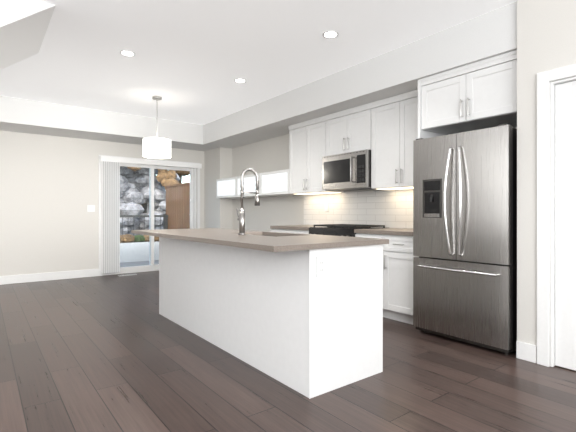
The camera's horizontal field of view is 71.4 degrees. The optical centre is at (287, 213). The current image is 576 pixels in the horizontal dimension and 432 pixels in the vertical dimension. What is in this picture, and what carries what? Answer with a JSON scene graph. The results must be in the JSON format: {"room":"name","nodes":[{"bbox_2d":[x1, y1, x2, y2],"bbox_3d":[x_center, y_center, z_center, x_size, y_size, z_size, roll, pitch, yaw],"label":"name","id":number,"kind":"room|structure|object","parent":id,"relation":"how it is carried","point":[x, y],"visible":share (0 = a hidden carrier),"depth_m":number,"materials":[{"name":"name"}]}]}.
{"room":"kitchen","nodes":[
{"label":"kitchen","id":0,"kind":"room"},
{"bbox_2d":[0,0,55,69],"bbox_3d":[-3.237,-0.605,2.798,2.670,2.048,1.180,0,0,-37],"label":"ceiling","id":1,"kind":"structure","parent":0,"point":[24,24],"depth_m":3.22,"materials":[{"name":"paint"}]},
{"bbox_2d":[0,130,203,275],"bbox_3d":[-4.434,-0.265,6.247,7.270,2.730,0.150,0,0,-37],"label":"wall","id":2,"kind":"structure","parent":0,"point":[49,188],"depth_m":6.59,"materials":[{"name":"paint"}]},
{"bbox_2d":[0,269,98,284],"bbox_3d":[-4.431,1.035,6.145,6.850,0.130,0.014,0,0,-37],"label":"baseboard","id":3,"kind":"structure","parent":2,"relation":"attached to","point":[23,278],"depth_m":6.53,"materials":[{"name":"white wood"}]},
{"bbox_2d":[87,205,94,211],"bbox_3d":[-3.405,-0.080,6.935,0.120,0.115,0.009,0,0,-37],"label":"switch plate","id":4,"kind":"object","parent":2,"relation":"attached to","point":[90,208],"visible":1,"depth_m":6.93,"materials":[{"name":"white plastic"}]},
{"bbox_2d":[102,163,195,274],"bbox_3d":[-2.589,0.071,7.637,1.784,2.057,0.130,0,0,-37],"label":"sliding door","id":5,"kind":"structure","parent":2,"relation":"in","point":[151,266],"depth_m":7.62,"materials":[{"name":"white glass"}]},
{"bbox_2d":[99,155,199,275],"bbox_3d":[-2.556,0.040,7.594,1.910,2.120,0.038,0,0,-37],"label":"door frame","id":6,"kind":"structure","parent":2,"relation":"attached to","point":[198,200],"depth_m":7.04,"materials":[{"name":"white wood"}]},
{"bbox_2d":[100,156,201,273],"bbox_3d":[-2.507,0.028,7.530,1.890,2.045,0.059,0,0,-37],"label":"vertical blinds","id":7,"kind":"object","parent":2,"relation":"attached to","point":[110,214],"visible":1,"depth_m":7.06,"materials":[{"name":"plastic"}]},
{"bbox_2d":[204,147,231,228],"bbox_3d":[-1.405,-0.085,8.047,0.269,2.369,0.679,0,0,-37],"label":"wall","id":8,"kind":"structure","parent":0,"point":[218,165],"depth_m":7.84,"materials":[{"name":"paint"}]},
{"bbox_2d":[0,0,516,124],"bbox_3d":[-1.109,-1.680,2.036,7.420,0.100,10.880,0,0,-37],"label":"ceiling","id":9,"kind":"structure","parent":0,"point":[190,61],"depth_m":3.95,"materials":[{"name":"paint"}]},
{"bbox_2d":[120,50,135,55],"bbox_3d":[-1.631,-1.626,4.080,0.150,0.008,0.150,0,0,-37],"label":"recessed light","id":10,"kind":"object","parent":9,"relation":"in","point":[127,53],"visible":1,"depth_m":4.07,"materials":[{"name":"white"}]},
{"bbox_2d":[143,96,170,158],"bbox_3d":[-1.840,-1.210,5.634,0.380,0.840,0.380,0,0,-37],"label":"pendant light","id":11,"kind":"object","parent":9,"relation":"hanging from","point":[156,148],"visible":1,"depth_m":5.49,"materials":[{"name":"white fabric"}]},
{"bbox_2d":[234,78,245,82],"bbox_3d":[-0.586,-1.626,4.920,0.150,0.008,0.150,0,0,-37],"label":"recessed light","id":12,"kind":"object","parent":9,"relation":"in","point":[239,80],"visible":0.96,"depth_m":4.90,"materials":[{"name":"white"}]},
{"bbox_2d":[322,30,338,37],"bbox_3d":[0.388,-1.626,3.651,0.150,0.008,0.150,0,0,-37],"label":"recessed light","id":13,"kind":"object","parent":9,"relation":"in","point":[330,34],"visible":1,"depth_m":3.64,"materials":[{"name":"white"}]},
{"bbox_2d":[0,1,516,150],"bbox_3d":[-2.436,-1.450,3.765,7.120,0.359,6.220,0,0,-37],"label":"soffit","id":14,"kind":"structure","parent":0,"point":[407,67],"depth_m":5.22,"materials":[{"name":"paint"}]},
{"bbox_2d":[0,271,575,431],"bbox_3d":[-1.109,1.130,2.036,7.420,0.060,10.880,0,0,-37],"label":"floor","id":15,"kind":"structure","parent":0,"point":[110,353],"depth_m":2.60,"materials":[{"name":"brown wood"}]},
{"bbox_2d":[156,236,382,398],"bbox_3d":[-0.357,0.657,3.592,0.715,0.887,2.537,0,0,-37],"label":"kitchen island","id":16,"kind":"object","parent":15,"relation":"on","point":[301,313],"depth_m":2.69,"materials":[{"name":"white wood"}]},
{"bbox_2d":[131,228,342,251],"bbox_3d":[-0.655,0.196,3.371,0.535,0.032,2.595,0,0,-37],"label":"island countertop","id":17,"kind":"structure","parent":16,"relation":"on","point":[228,239],"depth_m":2.74,"materials":[{"name":"beige stone"}]},
{"bbox_2d":[236,168,259,234],"bbox_3d":[-0.337,-0.102,3.373,0.206,0.562,0.105,0,0,-37],"label":"faucet","id":18,"kind":"object","parent":17,"relation":"on","point":[241,217],"visible":1,"depth_m":3.31,"materials":[{"name":"metal"}]},
{"bbox_2d":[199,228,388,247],"bbox_3d":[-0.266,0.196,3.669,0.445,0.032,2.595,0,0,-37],"label":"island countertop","id":19,"kind":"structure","parent":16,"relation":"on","point":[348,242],"depth_m":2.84,"materials":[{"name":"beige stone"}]},
{"bbox_2d":[247,232,270,235],"bbox_3d":[-0.170,0.303,3.475,0.380,0.206,0.740,0,0,-37],"label":"sink","id":20,"kind":"object","parent":19,"relation":"in","point":[248,233],"depth_m":3.80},
{"bbox_2d":[270,227,308,233],"bbox_3d":[0.253,0.660,5.588,0.605,0.879,0.878,0,0,-37],"label":"base cabinet","id":21,"kind":"object","parent":15,"relation":"on","point":[271,228],"depth_m":5.36,"materials":[{"name":"wood"}]},
{"bbox_2d":[274,225,309,230],"bbox_3d":[0.253,0.200,5.576,0.620,0.040,0.860,0,0,-37],"label":"countertop","id":22,"kind":"structure","parent":21,"relation":"on","point":[296,227],"depth_m":5.39,"materials":[{"name":"beige stone"}]},
{"bbox_2d":[309,224,384,236],"bbox_3d":[0.722,0.623,4.915,0.681,0.955,0.752,0,0,-37],"label":"range","id":23,"kind":"object","parent":15,"relation":"on","point":[339,229],"visible":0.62,"depth_m":4.74,"materials":[{"name":"black metal"}]},
{"bbox_2d":[355,235,418,324],"bbox_3d":[1.227,0.660,4.319,0.605,0.879,0.800,0,0,-37],"label":"base cabinet","id":24,"kind":"object","parent":15,"relation":"on","point":[398,256],"depth_m":4.01,"materials":[{"name":"wood"}]},
{"bbox_2d":[354,228,412,234],"bbox_3d":[1.221,0.200,4.315,0.620,0.040,0.800,0,0,-37],"label":"countertop","id":25,"kind":"structure","parent":24,"relation":"on","point":[381,231],"depth_m":4.20,"materials":[{"name":"beige stone"}]},
{"bbox_2d":[413,124,516,353],"bbox_3d":[1.674,0.209,3.569,0.798,1.782,0.840,0,0,-37],"label":"fridge","id":26,"kind":"object","parent":15,"relation":"on","point":[465,235],"visible":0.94,"depth_m":3.28,"materials":[{"name":"silver metal"}]},
{"bbox_2d":[232,127,516,231],"bbox_3d":[1.771,-0.265,4.245,0.162,2.730,10.880,0,0,-37],"label":"wall","id":27,"kind":"structure","parent":0,"point":[390,208],"depth_m":6.15,"materials":[{"name":"paint"}]},
{"bbox_2d":[216,177,240,198],"bbox_3d":[-0.990,-0.463,7.426,0.341,0.366,0.807,0,0,-37],"label":"window","id":28,"kind":"structure","parent":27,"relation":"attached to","point":[223,186],"depth_m":7.40,"materials":[{"name":"white glass"}]},
{"bbox_2d":[232,174,255,196],"bbox_3d":[-0.543,-0.463,6.843,0.341,0.366,0.854,0,0,-37],"label":"window","id":29,"kind":"structure","parent":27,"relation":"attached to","point":[249,181],"depth_m":6.81,"materials":[{"name":"white glass"}]},
{"bbox_2d":[258,169,296,196],"bbox_3d":[-0.096,-0.463,6.261,0.341,0.366,0.807,0,0,-37],"label":"window","id":30,"kind":"structure","parent":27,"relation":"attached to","point":[273,183],"depth_m":6.16,"materials":[{"name":"white glass"}]},
{"bbox_2d":[288,117,343,194],"bbox_3d":[0.388,-0.774,5.630,0.340,0.988,0.779,0,0,-37],"label":"upper cabinet","id":31,"kind":"object","parent":27,"relation":"attached to","point":[306,138],"depth_m":5.53,"materials":[{"name":"white wood"}]},
{"bbox_2d":[325,203,328,211],"bbox_3d":[0.547,-0.085,5.698,0.009,0.126,0.081,0,0,-37],"label":"outlet","id":32,"kind":"object","parent":27,"relation":"attached to","point":[326,207],"visible":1,"depth_m":5.69,"materials":[{"name":"white plastic"}]},
{"bbox_2d":[324,103,367,155],"bbox_3d":[0.857,-1.000,5.019,0.340,0.536,0.758,0,0,-37],"label":"upper cabinet","id":33,"kind":"object","parent":27,"relation":"attached to","point":[345,131],"depth_m":4.92,"materials":[{"name":"white wood"}]},
{"bbox_2d":[322,149,370,190],"bbox_3d":[0.809,-0.514,4.982,0.460,0.428,0.752,0,0,-37],"label":"over-the-range microwave","id":34,"kind":"object","parent":33,"relation":"attached to","point":[349,171],"visible":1,"depth_m":4.83,"materials":[{"name":"silver metal"}]},
{"bbox_2d":[368,89,417,189],"bbox_3d":[1.332,-0.774,4.400,0.340,0.988,0.799,0,0,-37],"label":"upper cabinet","id":35,"kind":"object","parent":27,"relation":"attached to","point":[385,131],"depth_m":4.37,"materials":[{"name":"white wood"}]},
{"bbox_2d":[420,50,516,134],"bbox_3d":[1.752,-1.029,3.620,0.623,0.478,0.887,0,0,-37],"label":"upper cabinet","id":36,"kind":"object","parent":27,"relation":"attached to","point":[481,94],"visible":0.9,"depth_m":3.43,"materials":[{"name":"white wood"}]},
{"bbox_2d":[517,0,575,344],"bbox_3d":[3.339,-0.265,1.528,0.679,2.730,4.360,0,0,-37],"label":"wall","id":37,"kind":"structure","parent":0,"point":[546,35],"depth_m":2.98,"materials":[{"name":"paint"}]},
{"bbox_2d":[516,341,536,362],"bbox_3d":[3.064,1.035,1.317,0.014,0.130,4.360,0,0,-37],"label":"baseboard","id":38,"kind":"structure","parent":37,"relation":"attached to","point":[526,351],"depth_m":2.98,"materials":[{"name":"white wood"}]},
{"bbox_2d":[537,64,575,366],"bbox_3d":[2.169,0.040,2.570,0.130,2.120,0.997,0,0,-37],"label":"door frame","id":39,"kind":"structure","parent":37,"relation":"attached to","point":[545,220],"depth_m":2.88,"materials":[{"name":"white wood"}]},
{"bbox_2d":[555,81,575,370],"bbox_3d":[2.151,0.086,2.556,0.099,2.011,0.795,0,0,-37],"label":"pantry door","id":40,"kind":"structure","parent":37,"relation":"in","point":[565,225],"depth_m":2.83,"materials":[{"name":"white wood"}]},
{"label":"outside","id":41,"kind":"structure","parent":0,"visible":0},
{"bbox_2d":[120,260,158,266],"bbox_3d":[-8.311,1.410,17.402,20.000,0.580,22.269,0,0,-37],"label":"deck","id":42,"kind":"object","parent":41,"point":[142,263],"depth_m":8.91,"materials":[{"name":"concrete"}]},
{"bbox_2d":[120,182,189,262],"bbox_3d":[-4.567,0.210,7.833,5.490,1.820,2.130,0,0,-37],"label":"fence","id":43,"kind":"object","parent":42,"relation":"on","point":[135,255],"depth_m":9.42,"materials":[{"name":"brown wood"}]},
{"bbox_2d":[120,166,189,235],"bbox_3d":[-4.952,-2.405,14.585,8.643,8.354,7.105,0,0,-37],"label":"rock wall","id":44,"kind":"structure","parent":41,"point":[174,178],"depth_m":11.40,"materials":[{"name":"grey stone"}]}
]}

